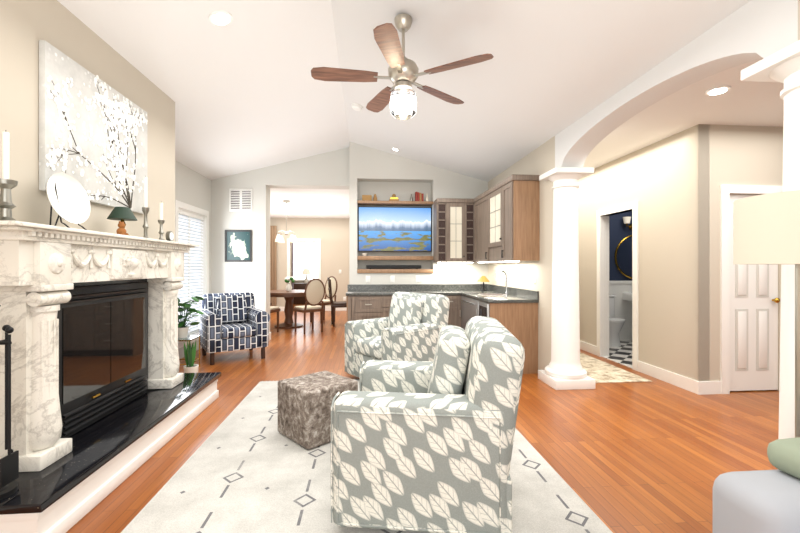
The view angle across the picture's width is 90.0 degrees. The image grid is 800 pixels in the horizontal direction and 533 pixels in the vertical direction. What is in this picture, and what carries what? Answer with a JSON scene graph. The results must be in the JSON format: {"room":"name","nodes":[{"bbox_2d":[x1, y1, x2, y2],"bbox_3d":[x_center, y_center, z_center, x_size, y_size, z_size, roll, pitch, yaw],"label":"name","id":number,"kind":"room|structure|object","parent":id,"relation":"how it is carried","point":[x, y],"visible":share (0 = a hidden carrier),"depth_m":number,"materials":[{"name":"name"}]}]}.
{"room":"living room","nodes":[
{"label":"living room","id":0,"kind":"room"},
{"bbox_2d":[0,0,174,240],"bbox_3d":[-2.451,-0.187,0.783,0.950,2.975,6.380,0,0,-5],"label":"wall","id":1,"kind":"structure","parent":0,"point":[26,26],"depth_m":2.47,"materials":[{"name":"beige paint"}]},
{"bbox_2d":[39,40,147,213],"bbox_3d":[-2.129,-0.884,2.879,0.043,0.897,1.100,0,0,-5],"label":"canvas painting","id":2,"kind":"object","parent":1,"relation":"attached to","point":[93,135],"visible":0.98,"depth_m":2.71,"materials":[{"name":"white fabric"}]},
{"bbox_2d":[175,160,210,358],"bbox_3d":[-3.206,-0.094,5.496,0.250,2.788,3.140,0,0,-5],"label":"wall","id":3,"kind":"structure","parent":0,"point":[192,187],"depth_m":6.06,"materials":[{"name":"white paint"}]},
{"bbox_2d":[175,200,208,348],"bbox_3d":[-3.156,0.115,6.022,0.180,2.050,1.200,0,0,-5],"label":"window blinds","id":4,"kind":"object","parent":3,"relation":"attached to","point":[191,224],"visible":0.5,"depth_m":6.16,"materials":[{"name":"white plastic"}]},
{"bbox_2d":[211,147,348,331],"bbox_3d":[-2.166,-0.405,7.001,2.580,3.410,0.320,0,0,-5],"label":"wall","id":5,"kind":"structure","parent":0,"point":[328,170],"depth_m":6.82,"materials":[{"name":"white paint"}]},
{"bbox_2d":[225,230,251,261],"bbox_3d":[-2.739,-0.350,6.777,0.440,0.540,0.023,0,0,-5],"label":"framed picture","id":6,"kind":"object","parent":5,"relation":"attached to","point":[238,245],"visible":0.96,"depth_m":6.78,"materials":[{"name":"black"}]},
{"bbox_2d":[229,189,251,211],"bbox_3d":[-2.699,-1.125,6.782,0.380,0.390,0.024,0,0,-5],"label":"air vent","id":7,"kind":"object","parent":5,"relation":"in","point":[240,200],"visible":1,"depth_m":6.78,"materials":[{"name":"white metal"}]},
{"bbox_2d":[270,218,348,306],"bbox_3d":[-3.184,-0.065,10.803,5.500,2.730,7.430,0,0,-5],"label":"wall","id":8,"kind":"structure","parent":0,"point":[332,234],"depth_m":11.75,"materials":[{"name":"beige paint"}]},
{"bbox_2d":[270,226,276,305],"bbox_3d":[-3.773,0.050,11.520,0.430,2.450,0.080,0,0,-5],"label":"curtain","id":9,"kind":"object","parent":8,"relation":"attached to","point":[273,262],"visible":0.31,"depth_m":11.50,"materials":[{"name":"brown fabric"}]},
{"bbox_2d":[291,243,293,301],"bbox_3d":[-3.078,0.034,14.239,2.700,2.432,0.070,0,0,-5],"label":"panels","id":10,"kind":"object","parent":8,"relation":"attached to","point":[292,261],"visible":0.02,"depth_m":14.15,"materials":[{"name":"beige fabric"}]},
{"bbox_2d":[287,239,320,305],"bbox_3d":[-2.809,0.243,11.693,0.970,2.115,0.020,0,0,-5],"label":"door frame","id":11,"kind":"structure","parent":8,"relation":"attached to","point":[299,240],"depth_m":11.70,"materials":[{"name":"white wood"}]},
{"bbox_2d":[294,242,317,280],"bbox_3d":[-3.087,-0.200,14.353,1.960,1.440,0.068,0,0,-5],"label":"window","id":12,"kind":"structure","parent":8,"relation":"in","point":[305,255],"depth_m":14.31,"materials":[{"name":"white glass"}]},
{"bbox_2d":[325,306,346,310],"bbox_3d":[-1.514,1.235,11.806,1.620,0.130,0.016,0,0,-5],"label":"baseboard","id":13,"kind":"structure","parent":8,"relation":"attached to","point":[327,308],"depth_m":11.77,"materials":[{"name":"white wood"}]},
{"bbox_2d":[57,0,750,217],"bbox_3d":[-1.972,-1.816,6.255,7.140,0.849,17.200,0,0,-5],"label":"ceiling","id":14,"kind":"structure","parent":0,"point":[245,91],"depth_m":3.57,"materials":[{"name":"white paint"}]},
{"bbox_2d":[209,10,232,25],"bbox_3d":[-1.341,-1.857,2.996,0.166,0.055,0.169,0,0,-11],"label":"recessed light","id":15,"kind":"object","parent":14,"relation":"in","point":[220,18],"depth_m":2.98,"materials":[{"name":"white"}]},
{"bbox_2d":[275,200,297,242],"bbox_3d":[-2.446,-0.968,8.623,0.433,0.895,0.429,0,0,-5],"label":"light","id":16,"kind":"object","parent":14,"relation":"hanging from","point":[280,239],"visible":1,"depth_m":8.58,"materials":[{"name":"white glass"}]},
{"bbox_2d":[351,103,362,110],"bbox_3d":[-0.545,-2.018,5.072,0.148,0.077,0.150,0,0,-5],"label":"smoke detector","id":17,"kind":"object","parent":14,"relation":"attached to","point":[357,107],"visible":1,"depth_m":5.03,"materials":[{"name":"white plastic"}]},
{"bbox_2d":[311,14,493,119],"bbox_3d":[-0.025,-1.535,3.088,1.298,0.760,1.349,0,0,-5],"label":"ceiling fan","id":18,"kind":"object","parent":14,"relation":"hanging from","point":[399,96],"visible":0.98,"depth_m":3.02,"materials":[{"name":"brown wood"}]},
{"bbox_2d":[349,141,487,284],"bbox_3d":[0.308,-0.405,7.062,2.360,3.410,0.620,0,0,-5],"label":"wall","id":19,"kind":"structure","parent":0,"point":[383,175],"depth_m":6.78,"materials":[{"name":"white paint"}]},
{"bbox_2d":[390,276,394,281],"bbox_3d":[-0.124,0.210,6.708,0.075,0.115,0.010,0,0,-5],"label":"switch plate","id":20,"kind":"object","parent":19,"relation":"attached to","point":[392,278],"depth_m":6.71,"materials":[{"name":"white plastic"}]},
{"bbox_2d":[358,207,431,251],"bbox_3d":[-0.089,-0.635,6.891,1.256,0.760,0.150,0,0,-5],"label":"tv","id":21,"kind":"object","parent":19,"relation":"attached to","point":[394,229],"visible":1,"depth_m":6.82,"materials":[{"name":"silver metal"},{"name":"glass screen"}]},
{"bbox_2d":[357,200,432,272],"bbox_3d":[-0.083,-0.495,6.827,1.276,1.209,0.278,0,0,-5],"label":"shelves","id":22,"kind":"object","parent":19,"relation":"attached to","point":[392,203],"visible":1,"depth_m":6.70,"materials":[{"name":"brown wood"}]},
{"bbox_2d":[362,195,371,200],"bbox_3d":[-0.561,-1.151,6.777,0.160,0.100,0.120,0,0,-5],"label":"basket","id":23,"kind":"object","parent":22,"relation":"on","point":[364,197],"depth_m":6.72,"materials":[{"name":"brown wicker"}]},
{"bbox_2d":[366,265,420,268],"bbox_3d":[-0.104,0.010,6.779,0.932,0.068,0.093,0,0,-5],"label":"soundbar","id":24,"kind":"object","parent":22,"relation":"on","point":[393,266],"visible":1,"depth_m":6.74,"materials":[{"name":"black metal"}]},
{"bbox_2d":[389,194,398,200],"bbox_3d":[-0.103,-1.168,6.816,0.160,0.135,0.110,0,0,-5],"label":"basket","id":25,"kind":"object","parent":22,"relation":"on","point":[393,198],"depth_m":6.77,"materials":[{"name":"yellow wicker"}]},
{"bbox_2d":[415,192,423,200],"bbox_3d":[0.328,-1.186,6.853,0.135,0.170,0.120,0,0,-5],"label":"books","id":26,"kind":"object","parent":22,"relation":"on","point":[419,196],"depth_m":6.80,"materials":[{"name":"red paper"}]},
{"bbox_2d":[348,282,485,289],"bbox_3d":[0.319,0.350,6.740,2.388,0.100,0.020,0,0,-5],"label":"backsplash","id":27,"kind":"structure","parent":19,"relation":"attached to","point":[452,286],"depth_m":6.74,"materials":[{"name":"grey stone"}]},
{"bbox_2d":[433,198,452,261],"bbox_3d":[0.688,-0.585,6.612,0.220,1.030,0.338,0,0,-5],"label":"upper cabinet","id":28,"kind":"object","parent":19,"relation":"attached to","point":[442,207],"depth_m":6.46,"materials":[{"name":"beige wood"}]},
{"bbox_2d":[453,198,460,261],"bbox_3d":[0.892,-0.585,6.629,0.346,1.030,0.338,0,0,-5],"label":"upper cabinet","id":29,"kind":"object","parent":19,"relation":"attached to","point":[456,201],"depth_m":6.47,"materials":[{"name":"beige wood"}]},
{"bbox_2d":[461,198,472,261],"bbox_3d":[1.099,-0.585,6.620,0.220,1.030,0.393,0,0,-5],"label":"upper cabinet","id":30,"kind":"object","parent":19,"relation":"attached to","point":[466,204],"depth_m":6.48,"materials":[{"name":"beige wood"}]},
{"bbox_2d":[66,303,778,532],"bbox_3d":[0.051,1.350,6.428,11.200,0.100,17.200,0,0,-5],"label":"floor","id":31,"kind":"structure","parent":0,"point":[655,455],"depth_m":3.10,"materials":[{"name":"brown wood"}]},
{"bbox_2d":[0,221,220,532],"bbox_3d":[-1.918,0.544,2.867,0.463,1.512,2.230,0,0,-5],"label":"fireplace","id":32,"kind":"object","parent":31,"relation":"on","point":[107,398],"visible":1,"depth_m":2.44,"materials":[{"name":"white stone"}]},
{"bbox_2d":[0,130,17,220],"bbox_3d":[-1.979,-0.449,2.008,0.150,0.472,0.150,0,0,-5],"label":"candlestick","id":33,"kind":"object","parent":32,"relation":"on","point":[7,185],"visible":0.77,"depth_m":2.00,"materials":[{"name":"grey metal"}]},
{"bbox_2d":[0,305,18,499],"bbox_3d":[-1.877,0.596,1.851,0.177,0.916,0.190,0,0,-5],"label":"fireplace tool set","id":34,"kind":"object","parent":32,"relation":"on","point":[9,468],"visible":1,"depth_m":1.85,"materials":[{"name":"black metal"}]},
{"bbox_2d":[46,172,89,229],"bbox_3d":[-1.973,-0.383,2.358,0.157,0.338,0.303,0,0,-5],"label":"plate","id":35,"kind":"object","parent":32,"relation":"on","point":[68,198],"visible":0.85,"depth_m":2.36,"materials":[{"name":"white ceramic"}]},
{"bbox_2d":[107,207,136,235],"bbox_3d":[-1.998,-0.319,2.880,0.184,0.212,0.184,0,0,-5],"label":"lamp","id":36,"kind":"object","parent":32,"relation":"on","point":[122,214],"visible":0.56,"depth_m":2.83,"materials":[{"name":"green fabric"}]},
{"bbox_2d":[116,221,128,234],"bbox_3d":[-1.945,-0.265,2.794,0.058,0.103,0.073,0,0,-5],"label":"lamp base","id":37,"kind":"object","parent":32,"relation":"on","point":[121,229],"visible":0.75,"depth_m":2.78,"materials":[{"name":"brown ceramic"}]},
{"bbox_2d":[142,176,148,237],"bbox_3d":[-2.088,-0.479,3.284,0.090,0.532,0.090,0,0,-5],"label":"candlestick","id":38,"kind":"object","parent":32,"relation":"on","point":[145,211],"visible":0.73,"depth_m":3.27,"materials":[{"name":"white wax"}]},
{"bbox_2d":[158,203,164,239],"bbox_3d":[-2.074,-0.389,3.475,0.090,0.352,0.090,0,0,-5],"label":"candlestick","id":39,"kind":"object","parent":32,"relation":"on","point":[161,221],"visible":0.73,"depth_m":3.47,"materials":[{"name":"grey metal"}]},
{"bbox_2d":[166,231,173,240],"bbox_3d":[-2.076,-0.266,3.606,0.050,0.104,0.090,0,0,-5],"label":"mantel clock","id":40,"kind":"object","parent":32,"relation":"on","point":[169,235],"visible":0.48,"depth_m":3.58,"materials":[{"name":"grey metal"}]},
{"bbox_2d":[177,296,203,366],"bbox_3d":[-2.730,0.838,5.026,0.486,0.925,0.498,0,0,-5],"label":"potted plant","id":41,"kind":"object","parent":31,"relation":"on","point":[183,329],"visible":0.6,"depth_m":5.01,"materials":[{"name":"green plant"}]},
{"bbox_2d":[183,341,198,372],"bbox_3d":[-2.378,1.064,4.553,0.157,0.470,0.156,0,0,-5],"label":"potted snake plant","id":42,"kind":"object","parent":31,"relation":"on","point":[190,366],"visible":0.79,"depth_m":4.53,"materials":[{"name":"green plant"}]},
{"bbox_2d":[198,292,269,364],"bbox_3d":[-2.406,0.849,5.765,0.830,0.901,0.841,0,0,-34],"label":"chair","id":43,"kind":"object","parent":31,"relation":"on","point":[233,321],"visible":1,"depth_m":5.61,"materials":[{"name":"blue fabric"}]},
{"bbox_2d":[270,306,280,331],"bbox_3d":[-2.659,0.763,7.750,0.460,1.072,0.537,0,0,15],"label":"dining chair","id":44,"kind":"object","parent":31,"relation":"on","point":[273,309],"visible":0.04,"depth_m":7.89,"materials":[{"name":"beige fabric"}]},
{"bbox_2d":[270,290,304,328],"bbox_3d":[-2.410,0.917,8.676,1.240,0.765,1.240,0,0,-5],"label":"round dining table","id":45,"kind":"object","parent":31,"relation":"on","point":[288,296],"visible":0.75,"depth_m":8.56,"materials":[{"name":"brown wood"}]},
{"bbox_2d":[285,277,294,290],"bbox_3d":[-2.396,0.375,8.683,0.240,0.317,0.190,0,0,-5],"label":"flowers","id":46,"kind":"object","parent":45,"relation":"on","point":[288,285],"visible":1,"depth_m":8.63,"materials":[{"name":"white"}]},
{"bbox_2d":[294,269,310,304],"bbox_3d":[-3.247,0.690,13.873,0.800,1.220,0.400,0,0,-5],"label":"table lamp","id":47,"kind":"object","parent":31,"relation":"on","point":[300,300],"visible":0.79,"depth_m":13.66,"materials":[{"name":"white fabric"}]},
{"bbox_2d":[293,278,324,333],"bbox_3d":[-1.795,0.763,7.941,0.460,1.072,0.537,0,0,-40],"label":"dining chair","id":48,"kind":"object","parent":31,"relation":"on","point":[314,293],"visible":1,"depth_m":7.78,"materials":[{"name":"beige fabric"}]},
{"bbox_2d":[310,276,337,323],"bbox_3d":[-1.792,0.763,9.409,0.460,1.072,0.537,0,0,40],"label":"dining chair","id":49,"kind":"object","parent":31,"relation":"on","point":[334,285],"visible":0.67,"depth_m":9.49,"materials":[{"name":"beige fabric"}]},
{"bbox_2d":[327,277,346,326],"bbox_3d":[-1.321,0.770,8.863,0.540,1.058,0.460,0,0,-15],"label":"dining chair","id":50,"kind":"object","parent":31,"relation":"on","point":[338,304],"visible":0.83,"depth_m":8.65,"materials":[{"name":"brown wood"}]},
{"bbox_2d":[347,294,385,321],"bbox_3d":[-0.537,0.870,6.362,0.592,0.859,0.626,0,0,-5],"label":"base cabinet","id":51,"kind":"object","parent":31,"relation":"on","point":[359,306],"depth_m":6.05,"materials":[{"name":"beige wood"}]},
{"bbox_2d":[346,290,497,297],"bbox_3d":[0.346,0.420,6.432,2.388,0.040,0.638,0,0,-5],"label":"countertop","id":52,"kind":"structure","parent":51,"relation":"on","point":[348,292],"depth_m":6.40,"materials":[{"name":"grey stone"}]},
{"bbox_2d":[121,379,612,532],"bbox_3d":[-0.254,1.293,3.014,2.377,0.012,3.230,0,0,-5],"label":"area rug","id":53,"kind":"object","parent":31,"relation":"on","point":[247,467],"visible":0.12,"depth_m":2.30,"materials":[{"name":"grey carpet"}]},
{"bbox_2d":[278,371,357,448],"bbox_3d":[-0.637,1.082,3.097,0.450,0.400,0.450,0,0,-44],"label":"ottoman","id":54,"kind":"object","parent":53,"relation":"on","point":[304,410],"visible":0.81,"depth_m":2.90,"materials":[{"name":"fabric"}]},
{"bbox_2d":[345,292,449,377],"bbox_3d":[-0.020,0.804,4.648,0.923,0.965,0.894,0,0,-42],"label":"armchair","id":55,"kind":"object","parent":53,"relation":"on","point":[410,327],"visible":0.71,"depth_m":4.52,"materials":[{"name":"fabric"}]},
{"bbox_2d":[331,316,524,532],"bbox_3d":[0.169,0.804,2.289,0.923,0.965,0.894,0,0,6],"label":"armchair","id":56,"kind":"object","parent":53,"relation":"on","point":[422,446],"visible":1,"depth_m":1.86,"materials":[{"name":"fabric"}]},
{"bbox_2d":[386,294,392,316],"bbox_3d":[-0.060,0.870,6.403,0.484,0.859,0.626,0,0,-5],"label":"base cabinet","id":57,"kind":"object","parent":31,"relation":"on","point":[388,296],"depth_m":6.08,"materials":[{"name":"beige wood"}]},
{"bbox_2d":[442,294,457,325],"bbox_3d":[0.706,0.870,6.469,0.460,0.859,0.626,0,0,-5],"label":"base cabinet","id":58,"kind":"object","parent":31,"relation":"on","point":[453,298],"depth_m":6.17,"materials":[{"name":"beige wood"}]},
{"bbox_2d":[458,294,473,329],"bbox_3d":[1.274,0.870,5.738,0.657,0.859,0.964,0,0,-5],"label":"base cabinet","id":59,"kind":"object","parent":31,"relation":"on","point":[465,305],"depth_m":5.97,"materials":[{"name":"beige wood"}]},
{"bbox_2d":[474,298,537,373],"bbox_3d":[1.334,0.870,5.045,0.656,0.859,0.426,0,0,-5],"label":"base cabinet","id":60,"kind":"object","parent":31,"relation":"on","point":[513,311],"depth_m":4.85,"materials":[{"name":"beige wood"}]},
{"bbox_2d":[466,294,537,301],"bbox_3d":[1.309,0.420,5.502,0.628,0.040,1.380,0,0,-5],"label":"countertop","id":61,"kind":"structure","parent":60,"relation":"on","point":[485,297],"depth_m":5.00,"materials":[{"name":"grey stone"}]},
{"bbox_2d":[538,167,594,389],"bbox_3d":[1.837,0.125,4.443,0.440,2.350,0.440,0,0,-5],"label":"column","id":62,"kind":"structure","parent":31,"relation":"on","point":[564,370],"depth_m":4.32,"materials":[{"name":"white"}]},
{"bbox_2d":[580,352,651,382],"bbox_3d":[2.399,1.295,5.500,0.720,0.008,2.050,0,0,-5],"label":"runner rug","id":63,"kind":"object","parent":31,"relation":"on","point":[598,371],"visible":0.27,"depth_m":4.87,"materials":[{"name":"beige fabric"}]},
{"bbox_2d":[713,437,799,532],"bbox_3d":[1.571,0.864,0.176,0.880,0.872,2.483,0,0,-5],"label":"sofa","id":64,"kind":"object","parent":31,"relation":"on","point":[762,501],"visible":1,"depth_m":1.25,"materials":[{"name":"grey fabric"}]},
{"bbox_2d":[733,190,799,437],"bbox_3d":[1.664,0.505,1.668,0.420,1.590,0.420,0,0,-5],"label":"floor lamp","id":65,"kind":"object","parent":31,"relation":"on","point":[766,228],"visible":1,"depth_m":1.62,"materials":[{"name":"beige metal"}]},
{"bbox_2d":[741,40,799,438],"bbox_3d":[2.051,0.125,1.952,0.440,2.350,0.440,0,0,-5],"label":"column","id":66,"kind":"structure","parent":31,"relation":"on","point":[782,65],"depth_m":1.97,"materials":[{"name":"white"}]},
{"bbox_2d":[601,340,631,367],"bbox_3d":[4.044,1.297,5.982,2.320,0.006,2.330,0,0,-5],"label":"floor","id":67,"kind":"structure","parent":0,"point":[622,354],"depth_m":5.88,"materials":[{"name":"tile"}]},
{"bbox_2d":[609,295,624,346],"bbox_3d":[3.472,0.892,6.681,0.420,0.804,0.600,0,0,-5],"label":"toilet","id":68,"kind":"object","parent":67,"relation":"on","point":[616,325],"visible":0.35,"depth_m":6.47,"materials":[{"name":"white ceramic"}]},
{"bbox_2d":[623,292,631,301],"bbox_3d":[4.183,0.803,6.821,0.560,0.982,0.438,0,0,-5],"label":"sink","id":69,"kind":"object","parent":67,"relation":"on","point":[627,296],"visible":0.06,"depth_m":6.86,"materials":[{"name":"white ceramic"}]},
{"bbox_2d":[609,211,631,339],"bbox_3d":[3.944,-0.080,7.088,2.070,2.760,0.130,0,0,-5],"label":"wall","id":70,"kind":"structure","parent":0,"point":[620,283],"depth_m":7.00,"materials":[{"name":"blue paint"}]},
{"bbox_2d":[614,235,631,278],"bbox_3d":[4.163,-0.170,7.053,0.796,0.796,0.036,0,0,-5],"label":"mirror","id":71,"kind":"object","parent":70,"relation":"attached to","point":[623,256],"visible":0.52,"depth_m":7.04,"materials":[{"name":"gold mirror"}]},
{"bbox_2d":[623,217,631,229],"bbox_3d":[4.088,-0.755,6.986,0.410,0.210,0.152,0,0,-5],"label":"light","id":72,"kind":"object","parent":70,"relation":"attached to","point":[626,220],"visible":0.52,"depth_m":6.94,"materials":[{"name":"white glass"}]},
{"bbox_2d":[578,124,709,380],"bbox_3d":[2.953,-0.080,5.833,0.120,2.760,3.520,0,0,-5],"label":"wall","id":73,"kind":"structure","parent":0,"point":[653,180],"depth_m":4.67,"materials":[{"name":"beige paint"}]},
{"bbox_2d":[580,341,596,354],"bbox_3d":[2.822,1.235,6.555,0.016,0.130,1.420,0,0,-5],"label":"baseboard","id":74,"kind":"structure","parent":73,"relation":"attached to","point":[587,347],"depth_m":6.06,"materials":[{"name":"white wood"}]},
{"bbox_2d":[597,201,637,370],"bbox_3d":[2.978,0.243,5.414,0.140,2.115,0.870,0,0,-5],"label":"door frame","id":75,"kind":"structure","parent":73,"relation":"attached to","point":[603,300],"depth_m":5.76,"materials":[{"name":"white wood"}]},
{"bbox_2d":[637,361,701,394],"bbox_3d":[2.997,1.235,4.514,0.016,0.130,0.916,0,0,-5],"label":"baseboard","id":76,"kind":"structure","parent":73,"relation":"attached to","point":[695,386],"depth_m":4.42,"materials":[{"name":"white wood"}]},
{"bbox_2d":[488,0,799,369],"bbox_3d":[1.983,-0.100,2.740,0.240,2.800,9.520,0,0,-5],"label":"wall","id":77,"kind":"structure","parent":0,"point":[751,30],"depth_m":3.24,"materials":[{"name":"white paint"}]},
{"bbox_2d":[473,190,488,261],"bbox_3d":[1.398,-0.585,6.112,0.346,1.030,0.820,0,0,-5],"label":"upper cabinet","id":78,"kind":"object","parent":77,"relation":"attached to","point":[481,203],"depth_m":6.11,"materials":[{"name":"beige wood"}]},
{"bbox_2d":[489,184,496,261],"bbox_3d":[1.458,-0.585,5.470,0.336,1.030,0.720,0,0,-5],"label":"upper cabinet","id":79,"kind":"object","parent":77,"relation":"attached to","point":[493,190],"depth_m":5.55,"materials":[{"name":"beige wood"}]},
{"bbox_2d":[486,284,537,297],"bbox_3d":[1.585,0.350,5.836,0.020,0.100,1.998,0,0,-5],"label":"backsplash","id":80,"kind":"structure","parent":77,"relation":"attached to","point":[501,289],"depth_m":5.58,"materials":[{"name":"grey stone"}]},
{"bbox_2d":[497,174,539,261],"bbox_3d":[1.497,-0.585,5.021,0.336,1.030,0.430,0,0,-5],"label":"upper cabinet","id":81,"kind":"object","parent":77,"relation":"attached to","point":[499,222],"depth_m":4.81,"materials":[{"name":"beige wood"}]},
{"bbox_2d":[583,59,783,168],"bbox_3d":[3.936,-1.530,2.907,4.060,0.160,9.520,0,0,-5],"label":"ceiling","id":82,"kind":"structure","parent":0,"point":[749,103],"depth_m":3.79,"materials":[{"name":"white paint"}]},
{"bbox_2d":[705,85,730,95],"bbox_3d":[2.609,-1.441,3.284,0.169,0.017,0.169,0,0,-14],"label":"recessed light","id":83,"kind":"object","parent":82,"relation":"in","point":[717,90],"depth_m":3.26,"materials":[{"name":"white"}]},
{"bbox_2d":[689,124,782,390],"bbox_3d":[4.443,-0.080,4.255,2.820,2.760,0.120,0,0,-5],"label":"wall","id":84,"kind":"structure","parent":0,"point":[744,155],"depth_m":4.10,"materials":[{"name":"beige paint"}]},
{"bbox_2d":[720,185,781,393],"bbox_3d":[3.662,0.233,4.118,0.770,2.135,0.020,0,0,-5],"label":"door frame","id":85,"kind":"structure","parent":84,"relation":"attached to","point":[725,190],"depth_m":4.08,"materials":[{"name":"white wood"}]},
{"bbox_2d":[730,194,779,390],"bbox_3d":[3.660,0.271,4.141,0.592,2.034,0.102,0,0,-5],"label":"closet door","id":86,"kind":"structure","parent":84,"relation":"in","point":[754,300],"depth_m":4.16,"materials":[{"name":"white wood"}]}
]}

